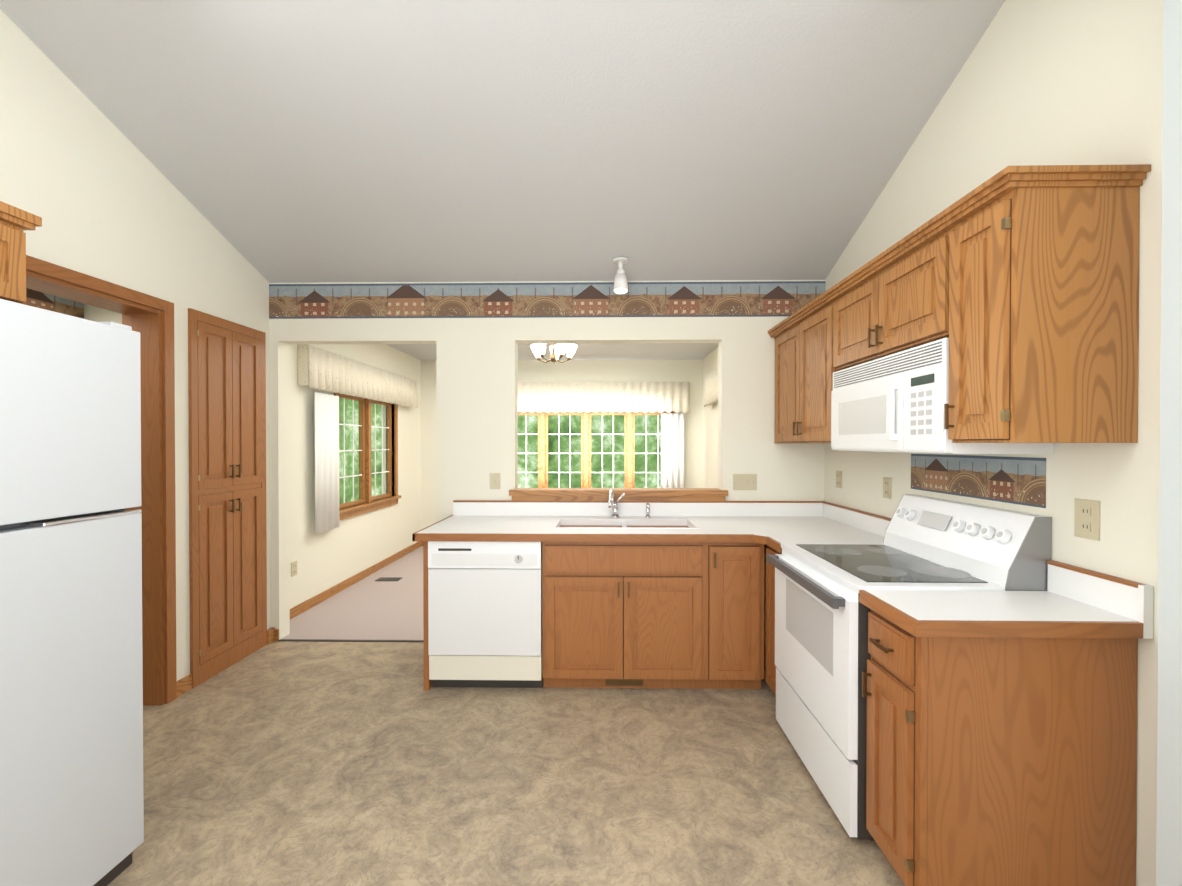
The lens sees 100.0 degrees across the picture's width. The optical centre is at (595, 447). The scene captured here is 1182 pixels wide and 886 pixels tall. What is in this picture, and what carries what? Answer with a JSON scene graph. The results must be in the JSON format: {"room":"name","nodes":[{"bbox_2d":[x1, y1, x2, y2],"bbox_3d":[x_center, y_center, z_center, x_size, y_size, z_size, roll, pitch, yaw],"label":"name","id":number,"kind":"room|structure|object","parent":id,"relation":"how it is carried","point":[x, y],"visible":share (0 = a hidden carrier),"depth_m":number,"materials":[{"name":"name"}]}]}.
{"room":"kitchen","nodes":[
{"label":"kitchen","id":0,"kind":"room"},
{"bbox_2d":[84,304,121,323],"bbox_3d":[-2.929,0.150,3.276,0.750,2.500,0.100,0,0,1],"label":"wall","id":1,"kind":"structure","parent":0,"point":[94,313],"depth_m":3.21,"materials":[{"name":"beige paint"}]},
{"bbox_2d":[24,288,83,318],"bbox_3d":[-3.342,-0.870,2.075,0.003,0.158,2.300,0,0,1],"label":"trim","id":2,"kind":"structure","parent":1,"relation":"attached to","point":[45,301],"depth_m":3.05,"materials":[{"name":"paper"}]},
{"bbox_2d":[0,9,270,680],"bbox_3d":[-2.497,-0.933,0.755,0.200,4.704,5.890,0,0,1],"label":"wall","id":3,"kind":"structure","parent":0,"point":[92,186],"depth_m":2.46,"materials":[{"name":"beige paint"}]},
{"bbox_2d":[0,201,41,303],"bbox_3d":[-2.195,-0.668,1.361,0.374,0.325,0.887,0,0,1],"label":"upper cabinet","id":4,"kind":"object","parent":3,"relation":"attached to","point":[15,222],"visible":0.97,"depth_m":1.73,"materials":[{"name":"brown wood"}]},
{"bbox_2d":[26,255,176,705],"bbox_3d":[-2.460,0.304,2.339,0.220,2.207,0.864,0,0,1],"label":"door frame","id":5,"kind":"structure","parent":3,"relation":"attached to","point":[146,318],"depth_m":2.70,"materials":[{"name":"brown wood"}]},
{"bbox_2d":[267,541,421,634],"bbox_3d":[-2.448,1.340,5.302,0.012,0.081,3.170,0,0,1],"label":"baseboard","id":6,"kind":"structure","parent":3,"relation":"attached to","point":[306,605],"depth_m":4.87,"materials":[{"name":"brown wood"}]},
{"bbox_2d":[288,344,420,608],"bbox_3d":[-2.528,0.092,5.387,0.150,2.585,3.355,0,0,1],"label":"wall","id":7,"kind":"structure","parent":0,"point":[347,548],"depth_m":4.89,"materials":[{"name":"beige paint"}]},
{"bbox_2d":[291,561,296,576],"bbox_3d":[-2.470,0.994,4.075,0.008,0.115,0.075,0,0,1],"label":"outlet","id":8,"kind":"object","parent":7,"relation":"attached to","point":[294,568],"visible":1,"depth_m":4.07,"materials":[{"name":"beige plastic"}]},
{"bbox_2d":[297,344,417,407],"bbox_3d":[-2.393,-0.684,5.313,0.121,0.362,2.383,0,0,1],"label":"valance","id":9,"kind":"object","parent":7,"relation":"attached to","point":[333,372],"visible":1,"depth_m":4.83,"materials":[{"name":"fabric"}]},
{"bbox_2d":[314,392,338,533],"bbox_3d":[-2.399,0.131,4.446,0.025,1.220,0.382,0,0,1],"label":"curtain","id":10,"kind":"object","parent":9,"relation":"hanging from","point":[326,462],"visible":1,"depth_m":4.41,"materials":[{"name":"white fabric"}]},
{"bbox_2d":[334,392,400,520],"bbox_3d":[-2.478,0.049,5.387,0.150,1.290,1.451,0,0,1],"label":"window","id":11,"kind":"structure","parent":7,"relation":"in","point":[366,497],"depth_m":5.36,"materials":[{"name":"brown wood"}]},
{"bbox_2d":[0,0,1004,359],"bbox_3d":[-0.399,-2.291,2.362,4.610,2.225,9.395,0,0,1],"label":"ceiling","id":12,"kind":"structure","parent":0,"point":[430,140],"depth_m":2.42,"materials":[{"name":"white paint"}]},
{"bbox_2d":[530,344,577,363],"bbox_3d":[-0.439,-1.047,5.233,0.507,0.306,0.491,0,0,1],"label":"chandelier","id":13,"kind":"object","parent":12,"relation":"hanging from","point":[538,350],"visible":0.9,"depth_m":5.21,"materials":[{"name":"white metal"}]},
{"bbox_2d":[613,257,628,293],"bbox_3d":[0.171,-1.148,3.326,0.110,0.220,0.124,0,0,1],"label":"spotlight fixture","id":14,"kind":"object","parent":12,"relation":"attached to","point":[620,282],"visible":1,"depth_m":3.30,"materials":[{"name":"white paint"}]},
{"bbox_2d":[107,641,905,885],"bbox_3d":[-0.941,1.450,0.636,5.835,0.060,5.870,0,0,1],"label":"floor","id":15,"kind":"structure","parent":0,"point":[292,763],"depth_m":2.06,"materials":[{"name":"tile"}]},
{"bbox_2d":[0,299,143,885],"bbox_3d":[-1.903,0.506,1.296,0.800,1.818,0.800,0,0,1],"label":"refrigerator","id":16,"kind":"object","parent":15,"relation":"on","point":[71,740],"visible":1,"depth_m":1.46,"materials":[{"name":"white metal"}]},
{"bbox_2d":[188,308,266,688],"bbox_3d":[-2.426,0.296,3.200,0.239,2.210,0.633,0,0,1],"label":"pantry","id":17,"kind":"object","parent":15,"relation":"on","point":[227,485],"visible":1,"depth_m":3.14,"materials":[{"name":"brown wood"}]},
{"bbox_2d":[428,541,542,687],"bbox_3d":[-0.627,0.966,3.172,0.646,0.870,0.713,0,0,1],"label":"dishwasher","id":18,"kind":"object","parent":15,"relation":"on","point":[484,614],"visible":0.9,"depth_m":2.84,"materials":[{"name":"white metal"}]},
{"bbox_2d":[540,524,703,688],"bbox_3d":[0.167,0.965,3.185,0.931,0.873,0.720,0,0,1],"label":"base cabinet","id":19,"kind":"object","parent":15,"relation":"on","point":[616,613],"depth_m":2.83,"materials":[{"name":"brown wood"}]},
{"bbox_2d":[416,516,875,539],"bbox_3d":[0.298,0.507,3.178,2.638,0.038,0.726,0,0,1],"label":"countertop","id":20,"kind":"structure","parent":19,"relation":"on","point":[456,527],"depth_m":3.00,"materials":[{"name":"white laminate"}]},
{"bbox_2d":[554,519,698,528],"bbox_3d":[0.190,0.576,3.186,0.880,0.184,0.360,0,0,1],"label":"sink","id":21,"kind":"object","parent":20,"relation":"in","point":[558,523],"depth_m":3.35,"materials":[{"name":"white"}]},
{"bbox_2d":[608,488,650,517],"bbox_3d":[0.238,0.381,3.378,0.301,0.210,0.219,0,0,1],"label":"faucet","id":22,"kind":"object","parent":20,"relation":"on","point":[614,506],"depth_m":3.44,"materials":[{"name":"silver metal"}]},
{"bbox_2d":[704,540,767,688],"bbox_3d":[0.810,0.965,3.146,0.356,0.873,0.776,0,0,1],"label":"base cabinet","id":23,"kind":"object","parent":15,"relation":"on","point":[733,569],"depth_m":2.82,"materials":[{"name":"brown wood"}]},
{"bbox_2d":[764,536,883,547],"bbox_3d":[1.282,0.511,2.652,0.652,0.038,0.292,0,0,1],"label":"countertop","id":24,"kind":"structure","parent":23,"relation":"on","point":[777,540],"depth_m":2.66,"materials":[{"name":"white laminate"}]},
{"bbox_2d":[768,544,863,694],"bbox_3d":[1.284,0.968,2.678,0.646,0.873,0.337,0,0,1],"label":"base cabinet","id":25,"kind":"object","parent":15,"relation":"on","point":[772,549],"depth_m":2.71,"materials":[{"name":"brown wood"}]},
{"bbox_2d":[766,495,1051,840],"bbox_3d":[1.225,0.824,2.123,0.746,1.170,0.765,0,0,1],"label":"range","id":26,"kind":"object","parent":15,"relation":"on","point":[822,655],"visible":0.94,"depth_m":1.94,"materials":[{"name":"white enameled metal"},{"name":"black glass"},{"name":"grey plastic"}]},
{"bbox_2d":[860,596,1147,885],"bbox_3d":[1.265,0.977,1.598,0.646,0.873,0.275,0,0,1],"label":"base cabinet","id":27,"kind":"object","parent":15,"relation":"on","point":[1002,738],"depth_m":1.46,"materials":[{"name":"brown wood"}]},
{"bbox_2d":[864,590,1147,635],"bbox_3d":[1.264,0.519,1.582,0.652,0.038,0.299,0,0,1],"label":"countertop","id":28,"kind":"structure","parent":27,"relation":"on","point":[932,612],"depth_m":1.49,"materials":[{"name":"white laminate"}]},
{"bbox_2d":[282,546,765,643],"bbox_3d":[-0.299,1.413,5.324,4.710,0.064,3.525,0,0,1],"label":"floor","id":29,"kind":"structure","parent":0,"point":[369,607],"depth_m":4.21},
{"bbox_2d":[375,577,402,580],"bbox_3d":[-2.161,1.379,5.198,0.240,0.005,0.130,0,0,1],"label":"floor vent","id":30,"kind":"object","parent":29,"relation":"in","point":[389,579],"visible":0.93,"depth_m":5.20,"materials":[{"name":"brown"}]},
{"bbox_2d":[269,280,824,642],"bbox_3d":[-0.260,0.090,3.610,4.175,2.615,0.120,0,0,1],"label":"wall","id":31,"kind":"structure","parent":0,"point":[477,398],"depth_m":3.56,"materials":[{"name":"beige paint"}]},
{"bbox_2d":[278,639,423,641],"bbox_3d":[-1.714,1.395,3.585,1.150,0.006,0.024,0,0,1],"label":"trim","id":32,"kind":"structure","parent":31,"relation":"attached to","point":[322,640],"depth_m":3.58,"materials":[{"name":"grey"}]},
{"bbox_2d":[490,473,499,488],"bbox_3d":[-0.718,0.240,3.552,0.075,0.115,0.013,0,0,1],"label":"switch plate","id":33,"kind":"object","parent":31,"relation":"attached to","point":[494,480],"visible":1,"depth_m":3.55,"materials":[{"name":"beige plastic"}]},
{"bbox_2d":[269,281,825,318],"bbox_3d":[-0.361,-1.052,3.541,3.975,0.247,0.003,0,0,1],"label":"wallpaper border","id":34,"kind":"structure","parent":31,"relation":"attached to","point":[581,299],"depth_m":3.54,"materials":[{"name":"paper"}]},
{"bbox_2d":[509,488,727,500],"bbox_3d":[0.163,0.340,3.592,1.546,0.079,0.185,0,0,1],"label":"sill","id":35,"kind":"structure","parent":31,"relation":"attached to","point":[631,494],"depth_m":3.51,"materials":[{"name":"brown wood"}]},
{"bbox_2d":[452,500,823,515],"bbox_3d":[0.304,0.438,3.531,2.638,0.095,0.020,0,0,1],"label":"backsplash","id":36,"kind":"structure","parent":31,"relation":"attached to","point":[460,507],"depth_m":3.52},
{"bbox_2d":[733,474,756,489],"bbox_3d":[1.063,0.245,3.521,0.170,0.115,0.013,0,0,1],"label":"switch plate","id":37,"kind":"object","parent":31,"relation":"attached to","point":[744,481],"visible":1,"depth_m":3.52,"materials":[{"name":"beige plastic"}]},
{"bbox_2d":[421,360,702,528],"bbox_3d":[-0.399,0.080,6.953,4.055,2.585,0.150,0,0,1],"label":"wall","id":38,"kind":"structure","parent":0,"point":[691,371],"depth_m":6.86,"materials":[{"name":"beige paint"}]},
{"bbox_2d":[518,411,675,487],"bbox_3d":[-0.127,0.100,6.899,2.570,1.305,0.150,0,0,1],"label":"window","id":39,"kind":"structure","parent":38,"relation":"in","point":[629,453],"depth_m":6.90,"materials":[{"name":"brown wood"}]},
{"bbox_2d":[518,382,689,412],"bbox_3d":[-0.097,-0.686,6.806,2.761,0.422,0.120,0,0,1],"label":"valance","id":40,"kind":"object","parent":38,"relation":"attached to","point":[596,397],"visible":0.88,"depth_m":6.76,"materials":[{"name":"fabric"}]},
{"bbox_2d":[661,413,684,487],"bbox_3d":[1.058,0.124,6.780,0.320,1.180,0.025,0,0,1],"label":"curtain","id":41,"kind":"object","parent":40,"relation":"hanging from","point":[672,450],"visible":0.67,"depth_m":6.78,"materials":[{"name":"white fabric"}]},
{"bbox_2d":[702,347,717,487],"bbox_3d":[1.525,0.093,5.243,0.150,2.585,3.205,0,0,1],"label":"wall","id":42,"kind":"structure","parent":0,"point":[710,443],"depth_m":6.38,"materials":[{"name":"beige paint"}]},
{"bbox_2d":[704,368,717,406],"bbox_3d":[1.388,-0.693,5.146,0.118,0.382,2.208,0,0,1],"label":"valance","id":43,"kind":"object","parent":42,"relation":"attached to","point":[711,388],"visible":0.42,"depth_m":5.82,"materials":[{"name":"fabric"}]},
{"bbox_2d":[825,0,1181,885],"bbox_3d":[1.595,-0.932,0.685,0.365,4.704,5.890,0,0,1],"label":"wall","id":44,"kind":"structure","parent":0,"point":[1067,82],"depth_m":1.53,"materials":[{"name":"beige paint"}]},
{"bbox_2d":[768,292,832,442],"bbox_3d":[1.429,-0.415,3.050,0.372,0.777,0.930,0,0,1],"label":"upper cabinet","id":45,"kind":"object","parent":44,"relation":"attached to","point":[803,344],"depth_m":2.95,"materials":[{"name":"brown wood"}]},
{"bbox_2d":[836,470,841,487],"bbox_3d":[1.617,0.210,3.298,0.008,0.115,0.075,0,0,1],"label":"electrical outlet","id":46,"kind":"object","parent":44,"relation":"attached to","point":[838,479],"visible":1,"depth_m":3.29,"materials":[{"name":"beige plastic"}]},
{"bbox_2d":[824,504,890,535],"bbox_3d":[1.604,0.442,2.999,0.020,0.095,0.996,0,0,1],"label":"backsplash","id":47,"kind":"structure","parent":44,"relation":"attached to","point":[877,524],"depth_m":3.02,"materials":[{"name":"white laminate"}]},
{"bbox_2d":[883,477,891,498],"bbox_3d":[1.607,0.221,2.736,0.008,0.115,0.075,0,0,1],"label":"electrical outlet","id":48,"kind":"object","parent":44,"relation":"attached to","point":[887,487],"visible":1,"depth_m":2.73,"materials":[{"name":"beige plastic"}]},
{"bbox_2d":[832,216,943,371],"bbox_3d":[1.414,-0.599,2.150,0.372,0.395,0.860,0,0,1],"label":"upper cabinet","id":49,"kind":"object","parent":44,"relation":"attached to","point":[895,304],"depth_m":2.05,"materials":[{"name":"brown wood"}]},
{"bbox_2d":[831,338,1053,453],"bbox_3d":[1.393,-0.184,2.154,0.414,0.405,0.856,0,0,1],"label":"over-the-range microwave","id":50,"kind":"object","parent":49,"relation":"attached to","point":[895,402],"visible":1,"depth_m":1.98,"materials":[{"name":"white plastic"}]},
{"bbox_2d":[911,454,1045,507],"bbox_3d":[1.600,0.123,2.140,0.003,0.178,0.768,0,0,1],"label":"wallpaper border","id":51,"kind":"structure","parent":44,"relation":"attached to","point":[1018,480],"depth_m":2.04,"materials":[{"name":"paper"}]},
{"bbox_2d":[940,168,1150,442],"bbox_3d":[1.404,-0.404,1.585,0.372,0.777,0.264,0,0,1],"label":"upper cabinet","id":52,"kind":"object","parent":44,"relation":"attached to","point":[1018,286],"depth_m":1.46,"materials":[{"name":"brown wood"}]},
{"bbox_2d":[1074,498,1099,540],"bbox_3d":[1.588,0.231,1.605,0.008,0.125,0.080,0,0,1],"label":"electrical outlet","id":53,"kind":"object","parent":44,"relation":"attached to","point":[1087,519],"visible":1,"depth_m":1.60,"materials":[{"name":"beige plastic"}]},
{"label":"outside","id":54,"kind":"structure","parent":0,"visible":0},
{"bbox_2d":[339,398,660,503],"bbox_3d":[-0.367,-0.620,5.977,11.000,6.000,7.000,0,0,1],"label":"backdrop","id":55,"kind":"structure","parent":54,"point":[596,447],"depth_m":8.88,"materials":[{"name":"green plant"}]}
]}

